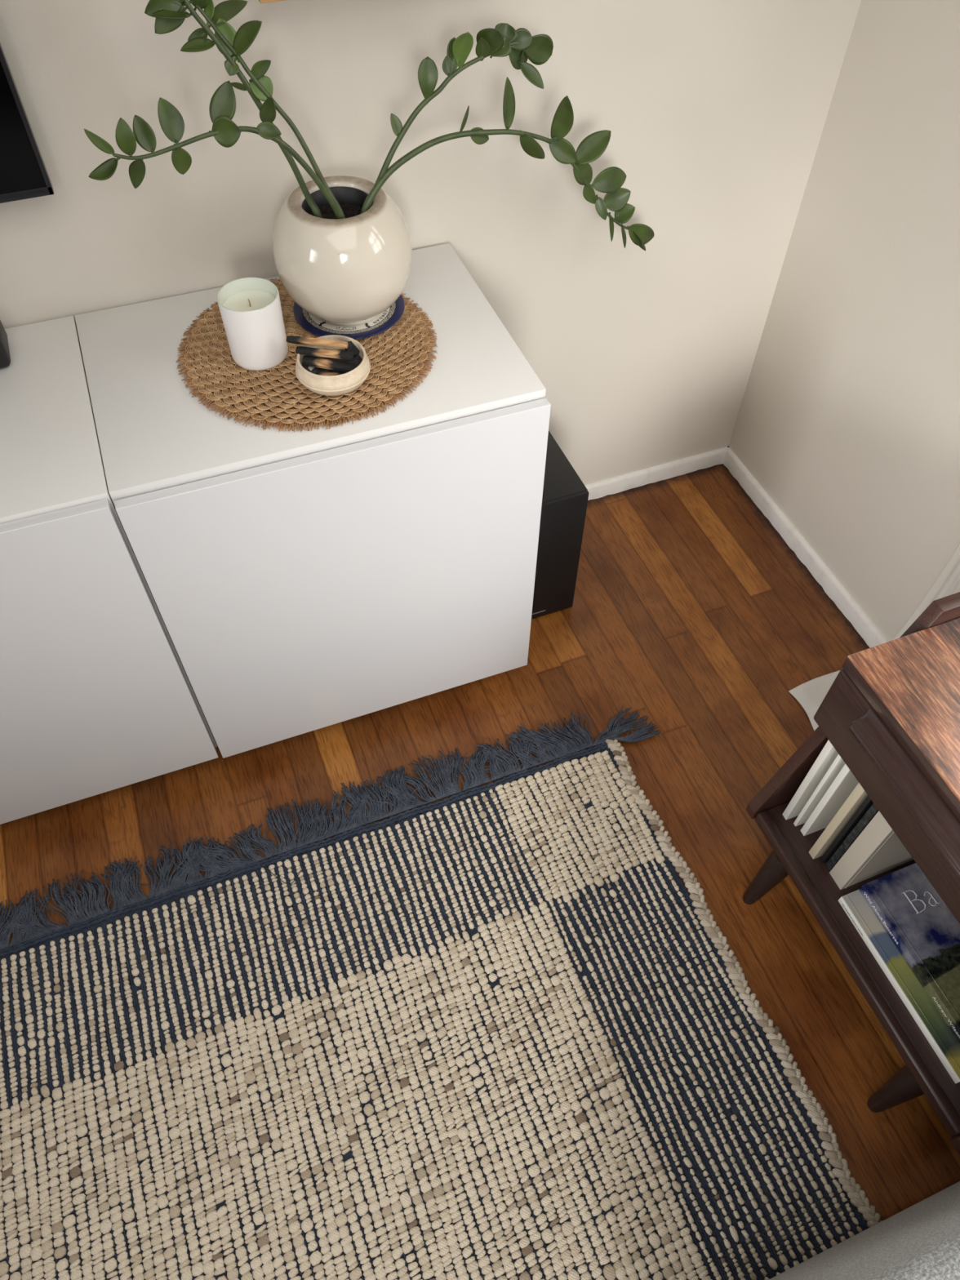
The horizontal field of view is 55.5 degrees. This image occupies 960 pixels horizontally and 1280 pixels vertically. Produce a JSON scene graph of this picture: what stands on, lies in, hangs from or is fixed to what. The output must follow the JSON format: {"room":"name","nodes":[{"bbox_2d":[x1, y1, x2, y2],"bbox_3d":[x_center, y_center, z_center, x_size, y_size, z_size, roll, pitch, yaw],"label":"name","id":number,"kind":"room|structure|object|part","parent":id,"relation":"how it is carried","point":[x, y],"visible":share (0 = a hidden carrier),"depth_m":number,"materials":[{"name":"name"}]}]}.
{"room":"living room","nodes":[
{"label":"living room","id":0,"kind":"room"},
{"bbox_2d":[0,0,861,484],"bbox_3d":[-1.268,-0.659,0.812,4.200,2.500,0.100,-17,55,-13],"label":"wall","id":1,"kind":"structure","parent":0,"point":[715,112],"depth_m":1.41,"materials":[{"name":"paint"}]},
{"bbox_2d":[0,43,53,203],"bbox_3d":[-1.128,-0.635,0.790,1.218,0.691,0.060,-17,55,-13],"label":"television","id":2,"kind":"object","parent":1,"relation":"attached to","point":[24,175],"visible":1,"depth_m":1.14,"materials":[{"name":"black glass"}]},
{"bbox_2d":[258,0,285,3],"bbox_3d":[-0.125,-0.855,1.116,0.326,0.067,0.100,-17,55,-13],"label":"wall shelf","id":3,"kind":"object","parent":1,"relation":"attached to","point":[260,1],"visible":1,"depth_m":1.08,"materials":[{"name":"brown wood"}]},
{"bbox_2d":[584,446,728,500],"bbox_3d":[-1.261,0.120,1.764,4.000,0.042,0.013,-17,55,-13],"label":"baseboard","id":4,"kind":"structure","parent":1,"relation":"attached to","point":[620,483],"depth_m":2.17,"materials":[{"name":"paint"}]},
{"bbox_2d":[0,463,959,1222],"bbox_3d":[-0.537,1.648,0.707,4.200,0.080,4.200,-17,55,-13],"label":"floor","id":5,"kind":"structure","parent":0,"point":[690,612],"depth_m":1.74,"materials":[{"name":"brown wood"}]},
{"bbox_2d":[0,315,218,824],"bbox_3d":[-0.820,-0.035,1.471,0.602,0.706,0.428,-17,55,-13],"label":"storage cabinet","id":6,"kind":"object","parent":5,"relation":"on","point":[98,696],"visible":0.88,"depth_m":1.30,"materials":[{"name":"white laminate"}]},
{"bbox_2d":[0,320,10,368],"bbox_3d":[-0.900,-0.357,1.241,0.487,0.047,0.084,-17,55,-13],"label":"soundbar","id":7,"kind":"object","parent":6,"relation":"on","point":[5,358],"visible":1,"depth_m":1.28,"materials":[{"name":"black plastic"}]},
{"bbox_3d":[-0.819,-0.248,1.200,0.602,0.016,0.409,-17,55,-13],"label":"panel","id":8,"kind":"part","parent":6,"relation":"part of","materials":[{"name":"white metal"}]},
{"bbox_3d":[-0.748,0.099,1.333,0.594,0.631,0.017,-17,55,-13],"label":"door","id":9,"kind":"part","parent":6,"relation":"part of","materials":[{"name":"white paint"}]},
{"bbox_3d":[-0.551,-0.140,1.518,0.017,0.616,0.403,-17,55,-13],"label":"panel","id":10,"kind":"part","parent":6,"relation":"part of","materials":[{"name":"white metal"}]},
{"bbox_2d":[74,243,551,758],"bbox_3d":[-0.259,-0.201,1.603,0.602,0.706,0.429,-17,55,-13],"label":"storage cabinet","id":11,"kind":"object","parent":5,"relation":"on","point":[304,581],"visible":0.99,"depth_m":1.34,"materials":[{"name":"white laminate"}]},
{"bbox_2d":[175,277,437,431],"bbox_3d":[-0.249,-0.429,1.328,0.375,0.008,0.376,-24,57,-18],"label":"placemat","id":12,"kind":"object","parent":11,"relation":"on","point":[397,356],"visible":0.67,"depth_m":1.28,"materials":[{"name":"brown wicker"}]},
{"bbox_2d":[217,277,288,370],"bbox_3d":[-0.314,-0.437,1.270,0.082,0.097,0.082,-17,55,-13],"label":"candle","id":13,"kind":"object","parent":12,"relation":"on","point":[251,308],"visible":1,"depth_m":1.25,"materials":[{"name":"white wax"}]},
{"bbox_2d":[295,334,370,395],"bbox_3d":[-0.202,-0.374,1.258,0.103,0.043,0.103,-17,55,-13],"label":"bowl","id":14,"kind":"object","parent":12,"relation":"on","point":[344,383],"visible":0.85,"depth_m":1.23,"materials":[{"name":"ceramic"}]},
{"bbox_2d":[307,365,315,371],"bbox_3d":[-0.231,-0.373,1.251,0.008,0.004,0.010,32,59,21],"label":"flake","id":15,"kind":"object","parent":14,"relation":"in","point":[309,367],"visible":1,"depth_m":1.25,"materials":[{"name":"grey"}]},
{"bbox_2d":[295,346,353,359],"bbox_3d":[-0.212,-0.391,1.244,0.078,0.013,0.014,5,53,3],"label":"stick","id":16,"kind":"object","parent":14,"relation":"in","point":[302,350],"visible":1,"depth_m":1.24,"materials":[{"name":"black wood"}]},
{"bbox_2d":[286,335,347,348],"bbox_3d":[-0.221,-0.405,1.240,0.083,0.010,0.013,7,54,4],"label":"stick","id":17,"kind":"object","parent":16,"relation":"on","point":[290,339],"visible":1,"depth_m":1.24,"materials":[{"name":"brown wood"}]},
{"bbox_2d":[315,371,340,375],"bbox_3d":[-0.207,-0.360,1.244,0.033,0.007,0.010,4,53,1],"label":"stick","id":18,"kind":"object","parent":14,"relation":"in","point":[317,372],"visible":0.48,"depth_m":1.24,"materials":[{"name":"brown wood"}]},
{"bbox_2d":[302,355,357,372],"bbox_3d":[-0.205,-0.375,1.245,0.075,0.016,0.015,8,53,5],"label":"stick","id":19,"kind":"object","parent":14,"relation":"in","point":[312,361],"visible":0.95,"depth_m":1.24,"materials":[{"name":"black wood"}]},
{"bbox_2d":[344,341,359,356],"bbox_3d":[-0.177,-0.404,1.267,0.020,0.016,0.021,31,59,20],"label":"stick","id":20,"kind":"object","parent":14,"relation":"in","point":[352,348],"visible":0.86,"depth_m":1.26,"materials":[{"name":"black wood"}]},
{"bbox_2d":[293,293,404,339],"bbox_3d":[-0.197,-0.500,1.374,0.166,0.008,0.166,-17,55,-13],"label":"saucer","id":21,"kind":"object","parent":12,"relation":"on","point":[388,318],"visible":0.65,"depth_m":1.34,"materials":[{"name":"ceramic"}]},
{"bbox_3d":[-0.259,-0.415,1.333,0.602,0.016,0.409,-17,55,-13],"label":"panel","id":22,"kind":"part","parent":11,"relation":"part of","materials":[{"name":"white laminate"}]},
{"bbox_3d":[-0.185,-0.064,1.469,0.596,0.631,0.017,-17,55,-13],"label":"door","id":23,"kind":"part","parent":11,"relation":"part of","materials":[{"name":"white paint"}]},
{"bbox_2d":[84,0,654,325],"bbox_3d":[-0.078,-0.661,1.232,0.849,0.493,0.196,-17,55,-13],"label":"potted plant","id":24,"kind":"object","parent":11,"relation":"on","point":[342,250],"visible":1,"depth_m":1.22,"materials":[{"name":"green plant"}]},
{"bbox_3d":[-0.300,-0.547,1.152,0.269,0.190,0.013,-23,57,-17],"label":"stem","id":25,"kind":"part","parent":24,"relation":"part of","materials":[{"name":"green plant"}]},
{"bbox_3d":[-0.275,-0.638,1.134,0.133,0.330,0.013,-3,53,-3],"label":"stem","id":26,"kind":"part","parent":24,"relation":"part of","materials":[{"name":"green plant"}]},
{"bbox_3d":[-0.256,-0.636,1.144,0.157,0.312,0.015,5,53,3],"label":"stem","id":27,"kind":"part","parent":24,"relation":"part of","materials":[{"name":"green plant"}]},
{"bbox_3d":[-0.194,-0.584,1.260,0.096,0.036,0.096,-17,55,-13],"label":"pot","id":28,"kind":"part","parent":24,"relation":"part of","materials":[{"name":"black soil"}]},
{"bbox_3d":[-0.195,-0.549,1.306,0.196,0.164,0.196,-17,55,-13],"label":"pot","id":29,"kind":"part","parent":24,"relation":"part of","materials":[{"name":"beige ceramic"}]},
{"bbox_3d":[-0.051,-0.668,1.233,0.255,0.212,0.012,-24,57,-18],"label":"stem","id":30,"kind":"part","parent":24,"relation":"part of","materials":[{"name":"green plant"}]},
{"bbox_3d":[0.044,-0.648,1.343,0.479,0.226,0.013,-24,57,-18],"label":"stem","id":31,"kind":"part","parent":24,"relation":"part of","materials":[{"name":"green plant"}]},
{"bbox_2d":[0,705,882,1279],"bbox_3d":[-0.162,0.787,1.298,1.507,0.015,1.297,-17,55,-13],"label":"rug","id":32,"kind":"object","parent":5,"relation":"on","point":[495,1030],"visible":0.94,"depth_m":1.40,"materials":[{"name":"cream wool"},{"name":"dark navy blue wool"}]},
{"bbox_2d":[260,865,306,884],"bbox_3d":[-0.342,0.404,1.573,0.079,0.001,0.033,1,53,0],"label":"thread","id":33,"kind":"object","parent":32,"relation":"on","point":[260,865],"visible":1,"depth_m":1.57,"materials":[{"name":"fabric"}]},
{"bbox_2d":[531,431,588,618],"bbox_3d":[0.076,-0.248,1.871,0.158,0.342,0.273,-17,55,-13],"label":"floor speaker","id":34,"kind":"object","parent":5,"relation":"on","point":[565,498],"visible":0.38,"depth_m":1.75,"materials":[{"name":"black plastic"}]},
{"bbox_3d":[0.124,-0.151,1.795,0.157,0.334,0.008,-17,55,-13],"label":"panel","id":35,"kind":"part","parent":34,"relation":"part of","materials":[{"name":"black fabric"}]},
{"bbox_2d":[742,591,959,1155],"bbox_3d":[0.723,0.325,1.273,0.442,0.626,0.544,-17,55,-13],"label":"side table","id":36,"kind":"object","parent":5,"relation":"on","point":[891,712],"visible":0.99,"depth_m":1.16,"materials":[{"name":"brown wood"}]},
{"bbox_3d":[0.485,0.390,1.525,0.076,0.140,0.048,-17,55,-13],"label":"leg","id":37,"kind":"part","parent":36,"relation":"part of","materials":[{"name":"brown wood"}]},
{"bbox_2d":[782,740,838,819],"bbox_3d":[0.595,0.175,1.400,0.210,0.280,0.012,-17,55,-13],"label":"book","id":38,"kind":"object","parent":36,"relation":"on","point":[828,753],"visible":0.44,"depth_m":1.39,"materials":[{"name":"white paper"}]},
{"bbox_2d":[793,754,845,826],"bbox_3d":[0.604,0.191,1.395,0.200,0.270,0.007,-17,55,-13],"label":"book","id":39,"kind":"object","parent":36,"relation":"on","point":[838,763],"visible":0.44,"depth_m":1.39,"materials":[{"name":"white paper"}]},
{"bbox_2d":[800,764,858,835],"bbox_3d":[0.613,0.202,1.386,0.200,0.270,0.011,-17,55,-13],"label":"book","id":40,"kind":"object","parent":36,"relation":"on","point":[845,782],"visible":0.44,"depth_m":1.39,"materials":[{"name":"white paper"}]},
{"bbox_2d":[808,782,867,859],"bbox_3d":[0.624,0.232,1.364,0.210,0.270,0.014,-17,55,-13],"label":"book","id":41,"kind":"object","parent":36,"relation":"on","point":[858,795],"visible":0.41,"depth_m":1.35,"materials":[{"name":"beige paper"}]},
{"bbox_2d":[819,795,873,863],"bbox_3d":[0.632,0.243,1.361,0.200,0.262,0.008,-17,55,-13],"label":"book","id":42,"kind":"object","parent":36,"relation":"on","point":[867,803],"visible":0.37,"depth_m":1.35,"materials":[{"name":"black paper"}]},
{"bbox_2d":[826,803,878,870],"bbox_3d":[0.641,0.251,1.355,0.200,0.262,0.011,-17,55,-13],"label":"book","id":43,"kind":"object","parent":36,"relation":"on","point":[873,811],"visible":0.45,"depth_m":1.34,"materials":[{"name":"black paper"}]},
{"bbox_3d":[0.627,0.088,1.363,0.386,0.488,0.020,-17,55,-13],"label":"panel","id":44,"kind":"part","parent":36,"relation":"part of","materials":[{"name":"brown wood"}]},
{"bbox_3d":[0.552,0.474,1.362,0.018,0.025,0.502,-17,55,-13],"label":"shelf rail","id":45,"kind":"part","parent":36,"relation":"part of","materials":[{"name":"brown wood"}]},
{"bbox_2d":[766,801,959,1115],"bbox_3d":[0.720,0.423,1.403,0.376,0.020,0.502,-17,55,-13],"label":"shelf","id":46,"kind":"object","parent":36,"relation":"attached to","point":[812,878],"depth_m":1.36,"materials":[{"name":"brown wood"}]},
{"bbox_2d":[829,810,913,889],"bbox_3d":[0.652,0.265,1.338,0.210,0.272,0.031,-17,55,-13],"label":"book","id":47,"kind":"object","parent":36,"relation":"on","point":[877,850],"visible":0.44,"depth_m":1.35,"materials":[{"name":"beige paper"}]},
{"bbox_3d":[0.709,0.210,1.109,0.346,0.119,0.501,-17,55,-13],"label":"drawer","id":48,"kind":"part","parent":36,"relation":"part of","materials":[{"name":"brown wood"}]},
{"bbox_3d":[0.619,0.648,1.334,0.074,0.140,0.048,-17,55,-13],"label":"leg","id":49,"kind":"part","parent":36,"relation":"part of","materials":[{"name":"brown wood"}]},
{"bbox_2d":[838,888,959,1084],"bbox_3d":[0.710,0.467,1.348,0.236,0.016,0.278,-17,55,-13],"label":"book","id":50,"kind":"object","parent":36,"relation":"on","point":[906,984],"visible":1,"depth_m":1.32,"materials":[{"name":"white paper"}]},
{"bbox_2d":[858,862,959,1043],"bbox_3d":[0.732,0.441,1.343,0.226,0.024,0.260,-17,55,-13],"label":"book","id":51,"kind":"object","parent":50,"relation":"on","point":[922,928],"visible":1,"depth_m":1.34,"materials":[{"name":"multicoloured paper"}]},
{"bbox_3d":[0.538,0.239,1.032,0.025,0.034,0.378,-17,55,-13],"label":"handle","id":52,"kind":"part","parent":36,"relation":"part of","materials":[{"name":"brown wood"}]},
{"bbox_3d":[0.817,0.480,1.072,0.386,0.488,0.020,-17,55,-13],"label":"panel","id":53,"kind":"part","parent":36,"relation":"part of","materials":[{"name":"brown wood"}]},
{"bbox_2d":[768,1181,959,1279],"bbox_3d":[0.900,1.232,0.500,0.880,0.780,1.748,-17,55,-13],"label":"sofa","id":54,"kind":"object","parent":5,"relation":"on","point":[922,1241],"visible":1,"depth_m":0.93,"materials":[{"name":"grey fabric"}]},
{"bbox_2d":[728,0,959,641],"bbox_3d":[1.382,0.292,0.136,0.090,2.500,4.000,-17,55,-13],"label":"wall","id":55,"kind":"structure","parent":0,"point":[848,419],"depth_m":1.64,"materials":[{"name":"paint"}]},
{"bbox_2d":[723,446,888,648],"bbox_3d":[1.321,1.043,1.108,0.013,0.042,4.000,-17,55,-13],"label":"baseboard","id":56,"kind":"structure","parent":55,"relation":"attached to","point":[866,628],"depth_m":2.02,"materials":[{"name":"paint"}]},
{"bbox_3d":[1.143,-0.705,-0.419,0.039,0.018,1.750,-17,55,-13],"label":"curtain rod","id":57,"kind":"object","parent":55,"relation":"attached to","visible":0},
{"bbox_2d":[788,543,959,730],"bbox_3d":[0.767,-0.524,0.875,0.220,2.278,0.232,-17,55,-13],"label":"curtain","id":58,"kind":"object","parent":57,"relation":"hanging from","point":[811,694],"visible":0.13,"depth_m":1.72,"materials":[{"name":"white fabric"}]}
]}

